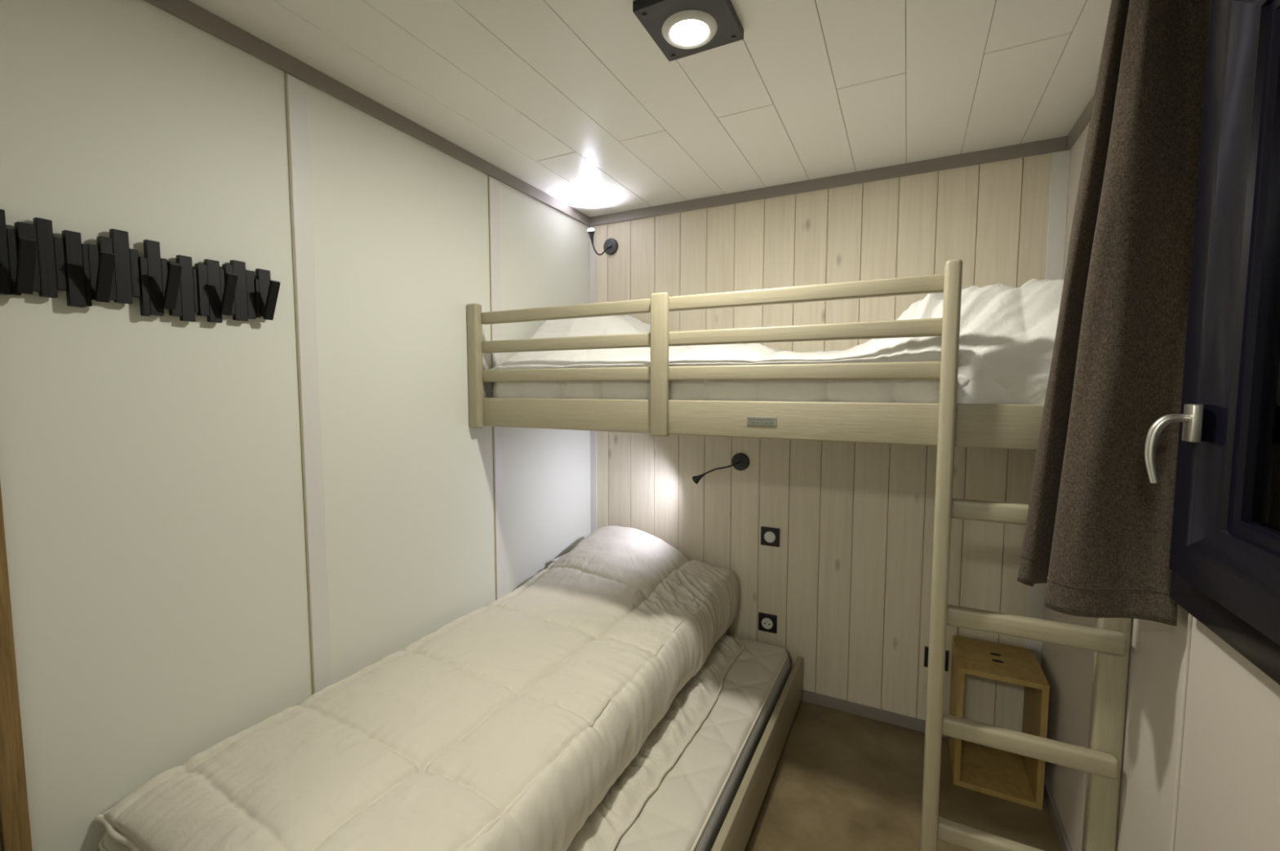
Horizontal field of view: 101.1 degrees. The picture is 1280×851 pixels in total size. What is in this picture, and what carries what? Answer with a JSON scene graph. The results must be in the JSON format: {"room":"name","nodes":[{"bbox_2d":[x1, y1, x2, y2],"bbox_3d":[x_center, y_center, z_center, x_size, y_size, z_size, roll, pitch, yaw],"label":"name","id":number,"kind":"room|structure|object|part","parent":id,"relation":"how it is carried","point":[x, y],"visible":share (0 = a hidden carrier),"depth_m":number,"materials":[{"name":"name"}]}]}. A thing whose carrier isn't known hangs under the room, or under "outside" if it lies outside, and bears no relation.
{"room":"bunk bedroom","nodes":[
{"label":"bunk bedroom","id":0,"kind":"room"},
{"bbox_2d":[0,0,591,850],"bbox_3d":[-0.834,0.140,1.541,0.050,2.150,2.500,2,5,27],"label":"wall","id":1,"kind":"structure","parent":0,"point":[151,481],"depth_m":1.21,"materials":[{"name":"white paint"}]},
{"bbox_2d":[0,482,32,850],"bbox_3d":[-1.259,0.249,0.629,0.020,2.060,0.658,2,5,27],"label":"door","id":2,"kind":"structure","parent":1,"relation":"in","point":[15,824],"depth_m":0.93,"materials":[{"name":"brown wood"}]},
{"bbox_2d":[0,208,280,323],"bbox_3d":[-0.991,-0.303,1.064,0.070,0.165,0.475,2,5,27],"label":"coat rack","id":3,"kind":"object","parent":1,"relation":"attached to","point":[32,260],"visible":1,"depth_m":1.04,"materials":[{"name":"black wood"}]},
{"bbox_2d":[284,71,332,695],"bbox_3d":[-0.872,0.171,1.407,0.005,2.107,0.053,2,5,27],"label":"trim","id":4,"kind":"structure","parent":1,"relation":"attached to","point":[295,89],"depth_m":1.38,"materials":[{"name":"white wood"}]},
{"bbox_2d":[143,0,591,226],"bbox_3d":[-0.805,-0.911,1.452,0.012,0.042,2.500,2,5,27],"label":"trim","id":5,"kind":"structure","parent":1,"relation":"attached to","point":[187,11],"depth_m":1.42,"materials":[{"name":"grey wood"}]},
{"bbox_2d":[487,175,506,600],"bbox_3d":[-0.549,0.126,2.044,0.005,2.107,0.056,2,5,27],"label":"trim","id":6,"kind":"structure","parent":1,"relation":"attached to","point":[493,184],"depth_m":2.02,"materials":[{"name":"white wood"}]},
{"bbox_2d":[188,0,1111,217],"bbox_3d":[0.042,-0.925,1.021,2.010,0.050,2.600,2,5,27],"label":"ceiling","id":7,"kind":"structure","parent":0,"point":[575,100],"depth_m":1.42,"materials":[{"name":"white paint"}]},
{"bbox_2d":[632,0,743,61],"bbox_3d":[0.112,-0.894,1.171,0.188,0.032,0.195,2,5,27],"label":"recessed light","id":8,"kind":"object","parent":7,"relation":"in","point":[680,28],"visible":1,"depth_m":1.16,"materials":[{"name":"grey metal"}]},
{"bbox_2d":[670,19,709,44],"bbox_3d":[0.111,-0.885,1.182,0.088,0.008,0.088,2,5,27],"label":"diffuser","id":9,"kind":"object","parent":8,"relation":"attached to","point":[682,32],"depth_m":1.18,"materials":[{"name":"white"}]},
{"bbox_2d":[591,152,1052,732],"bbox_3d":[0.594,0.081,2.245,1.900,2.230,0.050,2,5,27],"label":"wall","id":10,"kind":"structure","parent":0,"point":[847,582],"depth_m":2.12,"materials":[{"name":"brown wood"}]},
{"bbox_2d":[589,226,596,533],"bbox_3d":[-0.233,0.084,2.634,0.035,2.107,0.005,2,5,27],"label":"trim","id":11,"kind":"structure","parent":10,"relation":"attached to","point":[592,253],"depth_m":2.63,"materials":[{"name":"white wood"}]},
{"bbox_2d":[586,227,617,255],"bbox_3d":[-0.180,-0.841,2.439,0.077,0.106,0.188,2,5,27],"label":"reading lamp","id":12,"kind":"object","parent":10,"relation":"attached to","point":[611,245],"visible":1,"depth_m":2.50,"materials":[{"name":"grey metal"}]},
{"bbox_2d":[692,453,749,484],"bbox_3d":[0.348,0.186,2.271,0.251,0.128,0.066,-1,4,-15],"label":"reading lamp","id":13,"kind":"object","parent":10,"relation":"attached to","point":[740,461],"visible":1,"depth_m":2.28,"materials":[{"name":"grey metal"}]},
{"bbox_2d":[758,612,777,634],"bbox_3d":[0.552,0.858,2.284,0.080,0.080,0.016,2,5,27],"label":"wall socket","id":14,"kind":"object","parent":10,"relation":"attached to","point":[767,623],"visible":1,"depth_m":2.28,"materials":[{"name":"black plastic"}]},
{"bbox_2d":[760,526,779,547],"bbox_3d":[0.557,0.477,2.256,0.080,0.080,0.014,2,5,27],"label":"light switch","id":15,"kind":"object","parent":10,"relation":"attached to","point":[770,536],"visible":1,"depth_m":2.25,"materials":[{"name":"black plastic"}]},
{"bbox_2d":[590,136,1066,226],"bbox_3d":[0.582,-0.958,2.143,1.836,0.042,0.012,2,5,27],"label":"trim","id":16,"kind":"structure","parent":10,"relation":"attached to","point":[1060,144],"depth_m":2.02,"materials":[{"name":"grey wood"}]},
{"bbox_2d":[800,689,947,738],"bbox_3d":[0.573,1.143,2.297,1.777,0.045,0.011,2,5,27],"label":"baseboard","id":17,"kind":"structure","parent":10,"relation":"attached to","point":[917,725],"depth_m":2.12,"materials":[{"name":"grey wood"}]},
{"bbox_2d":[924,646,948,671],"bbox_3d":[1.125,0.886,1.999,0.080,0.080,0.010,2,5,27],"label":"wall socket","id":18,"kind":"object","parent":10,"relation":"attached to","point":[926,649],"visible":0.44,"depth_m":2.01,"materials":[{"name":"black plastic"}]},
{"bbox_2d":[1020,149,1070,733],"bbox_3d":[1.390,0.144,1.814,0.048,2.107,0.006,2,5,27],"label":"trim","id":19,"kind":"structure","parent":10,"relation":"attached to","point":[1060,161],"depth_m":1.76,"materials":[{"name":"white wood"}]},
{"bbox_2d":[744,701,1062,850],"bbox_3d":[0.017,1.269,1.190,1.900,0.050,2.540,2,5,27],"label":"floor","id":20,"kind":"structure","parent":0,"point":[841,781],"depth_m":1.70,"materials":[{"name":"laminate"}]},
{"bbox_2d":[711,657,803,850],"bbox_3d":[-0.069,1.113,1.581,0.744,0.205,1.800,2,5,28],"label":"bed","id":21,"kind":"object","parent":20,"relation":"on","point":[734,835],"visible":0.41,"depth_m":1.62,"materials":[{"name":"beige paint"}]},
{"bbox_2d":[613,634,790,850],"bbox_3d":[-0.084,1.033,1.587,0.733,0.153,1.756,2,5,27],"label":"mattress","id":22,"kind":"object","parent":21,"relation":"on","point":[689,808],"visible":0.21,"depth_m":1.52,"materials":[{"name":"beige fabric"}]},
{"bbox_2d":[566,635,743,850],"bbox_3d":[-0.072,0.943,1.538,0.365,0.041,1.681,2,5,27],"label":"sheet","id":23,"kind":"object","parent":22,"relation":"on","point":[620,806],"visible":0.34,"depth_m":1.51,"materials":[{"name":"beige fabric"}]},
{"bbox_2d":[466,258,1131,850],"bbox_3d":[0.391,0.383,1.865,1.857,1.622,0.836,2,5,27],"label":"bunk bed","id":24,"kind":"object","parent":20,"relation":"on","point":[946,424],"visible":0.75,"depth_m":1.29,"materials":[{"name":"beige paint"}]},
{"bbox_3d":[-0.590,-0.212,1.889,0.046,0.442,0.036,2,5,27],"label":"post","id":25,"kind":"part","parent":24,"relation":"part of","materials":[{"name":"beige paint"}]},
{"bbox_3d":[0.058,-0.178,1.560,0.055,0.423,0.022,2,5,27],"label":"post","id":26,"kind":"part","parent":24,"relation":"part of","materials":[{"name":"beige paint"}]},
{"bbox_3d":[0.080,-0.155,1.576,1.439,0.043,0.024,2,5,27],"label":"guard rail","id":27,"kind":"part","parent":24,"relation":"part of","materials":[{"name":"beige paint"}]},
{"bbox_3d":[0.080,-0.257,1.569,1.439,0.042,0.024,2,5,27],"label":"guard rail","id":28,"kind":"part","parent":24,"relation":"part of","materials":[{"name":"beige paint"}]},
{"bbox_3d":[0.080,-0.359,1.561,1.439,0.042,0.024,2,5,27],"label":"guard rail","id":29,"kind":"part","parent":24,"relation":"part of","materials":[{"name":"beige paint"}]},
{"bbox_3d":[0.333,-0.011,1.443,0.082,0.025,0.002,2,5,27],"label":"maker plate","id":30,"kind":"part","parent":24,"relation":"part of","materials":[{"name":"grey metal"}]},
{"bbox_3d":[0.228,-0.020,1.511,1.856,0.102,0.025,2,5,27],"label":"rail","id":31,"kind":"part","parent":24,"relation":"part of","materials":[{"name":"beige paint"}]},
{"bbox_2d":[492,373,1048,404],"bbox_3d":[0.400,-0.099,1.849,1.798,0.155,0.738,2,5,27],"label":"mattress","id":32,"kind":"object","parent":24,"relation":"on","point":[1025,388],"visible":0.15,"depth_m":1.44,"materials":[{"name":"white fabric"}]},
{"bbox_2d":[489,278,1063,404],"bbox_3d":[0.403,-0.271,1.836,1.800,0.381,0.739,2,5,27],"label":"duvet","id":33,"kind":"object","parent":32,"relation":"on","point":[1004,329],"visible":0.52,"depth_m":1.36,"materials":[{"name":"white fabric"}]},
{"bbox_2d":[641,324,650,332],"bbox_3d":[-0.127,-0.419,2.323,0.402,0.096,0.295,2,4,24],"label":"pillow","id":34,"kind":"object","parent":33,"relation":"on","point":[647,328],"visible":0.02,"depth_m":2.24,"materials":[{"name":"white fabric"}]},
{"bbox_2d":[947,635,1049,810],"bbox_3d":[1.215,0.996,1.808,0.242,0.409,0.254,2,5,27],"label":"stool","id":35,"kind":"object","parent":20,"relation":"on","point":[999,774],"visible":0.95,"depth_m":1.76,"materials":[{"name":"brown wood"}]},
{"bbox_3d":[1.115,0.993,1.859,0.018,0.408,0.254,2,5,27],"label":"panel","id":36,"kind":"part","parent":35,"relation":"part of","materials":[{"name":"brown wood"}]},
{"bbox_3d":[1.215,1.191,1.823,0.206,0.018,0.254,2,5,27],"label":"panel","id":37,"kind":"part","parent":35,"relation":"part of","materials":[{"name":"brown wood"}]},
{"bbox_3d":[1.215,0.802,1.795,0.206,0.018,0.254,2,5,27],"label":"panel","id":38,"kind":"part","parent":35,"relation":"part of","materials":[{"name":"brown wood"}]},
{"bbox_3d":[1.315,1.000,1.758,0.018,0.408,0.254,2,5,27],"label":"panel","id":39,"kind":"part","parent":35,"relation":"part of","materials":[{"name":"brown wood"}]},
{"bbox_3d":[-0.352,1.034,1.691,0.710,0.345,1.875,2,5,27],"label":"bed","id":40,"kind":"object","parent":20,"relation":"on","visible":0},
{"bbox_2d":[97,831,131,850],"bbox_3d":[-0.345,0.817,1.685,0.713,0.140,1.848,2,5,27],"label":"mattress","id":41,"kind":"object","parent":40,"relation":"on","point":[106,843],"visible":0.02,"depth_m":1.00,"materials":[{"name":"beige fabric"}]},
{"bbox_2d":[94,525,738,850],"bbox_3d":[-0.315,0.725,1.659,0.798,0.378,1.806,2,5,27],"label":"duvet","id":42,"kind":"object","parent":41,"relation":"on","point":[506,726],"visible":1,"depth_m":1.25,"materials":[{"name":"beige fabric"}]},
{"bbox_2d":[550,552,568,563],"bbox_3d":[-0.099,0.639,2.367,0.518,0.114,0.320,2,5,27],"label":"pillow","id":43,"kind":"object","parent":41,"relation":"on","point":[556,560],"visible":0.02,"depth_m":2.34,"materials":[{"name":"white fabric"}]},
{"bbox_2d":[1040,121,1279,850],"bbox_3d":[0.888,0.204,0.672,0.090,2.150,2.500,2,5,27],"label":"wall","id":44,"kind":"structure","parent":0,"point":[1228,797],"depth_m":0.91,"materials":[{"name":"beige"}]},
{"bbox_2d":[1043,775,1071,850],"bbox_3d":[0.839,1.253,0.764,0.011,0.045,2.488,2,5,27],"label":"baseboard","id":45,"kind":"structure","parent":44,"relation":"attached to","point":[1058,825],"depth_m":1.58,"materials":[{"name":"grey wood"}]},
{"bbox_2d":[1066,93,1094,150],"bbox_3d":[0.844,-0.849,0.620,0.012,0.042,2.500,2,5,27],"label":"trim","id":46,"kind":"structure","parent":44,"relation":"attached to","point":[1083,120],"depth_m":1.60,"materials":[{"name":"grey wood"}]},
{"bbox_2d":[1155,604,1192,850],"bbox_3d":[0.962,0.208,0.924,0.005,2.107,0.055,2,5,27],"label":"trim","id":47,"kind":"structure","parent":44,"relation":"attached to","point":[1181,635],"depth_m":0.94,"materials":[{"name":"beige"}]},
{"bbox_2d":[1144,0,1279,685],"bbox_3d":[0.669,-0.182,0.349,0.206,1.035,1.155,2,5,27],"label":"window","id":48,"kind":"structure","parent":44,"relation":"in","point":[1224,563],"depth_m":0.73,"materials":[{"name":"black"}]},
{"bbox_3d":[0.825,-0.004,0.787,0.012,0.056,0.030,2,5,27],"label":"handle","id":49,"kind":"part","parent":48,"relation":"part of","materials":[{"name":"silver metal"}]},
{"bbox_3d":[0.666,-0.179,0.347,0.004,0.700,0.830,2,5,27],"label":"pane","id":50,"kind":"part","parent":48,"relation":"part of","materials":[{"name":"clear glass"}]},
{"bbox_3d":[0.652,-0.784,0.328,0.088,0.020,1.400,2,5,27],"label":"curtain rod","id":51,"kind":"object","parent":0,"visible":0},
{"bbox_2d":[1017,0,1211,626],"bbox_3d":[0.864,-0.237,0.979,0.122,1.199,0.261,-2,4,-24],"label":"curtain","id":52,"kind":"object","parent":51,"relation":"hanging from","point":[1098,532],"visible":0.89,"depth_m":0.94,"materials":[{"name":"brown fabric"}]}
]}

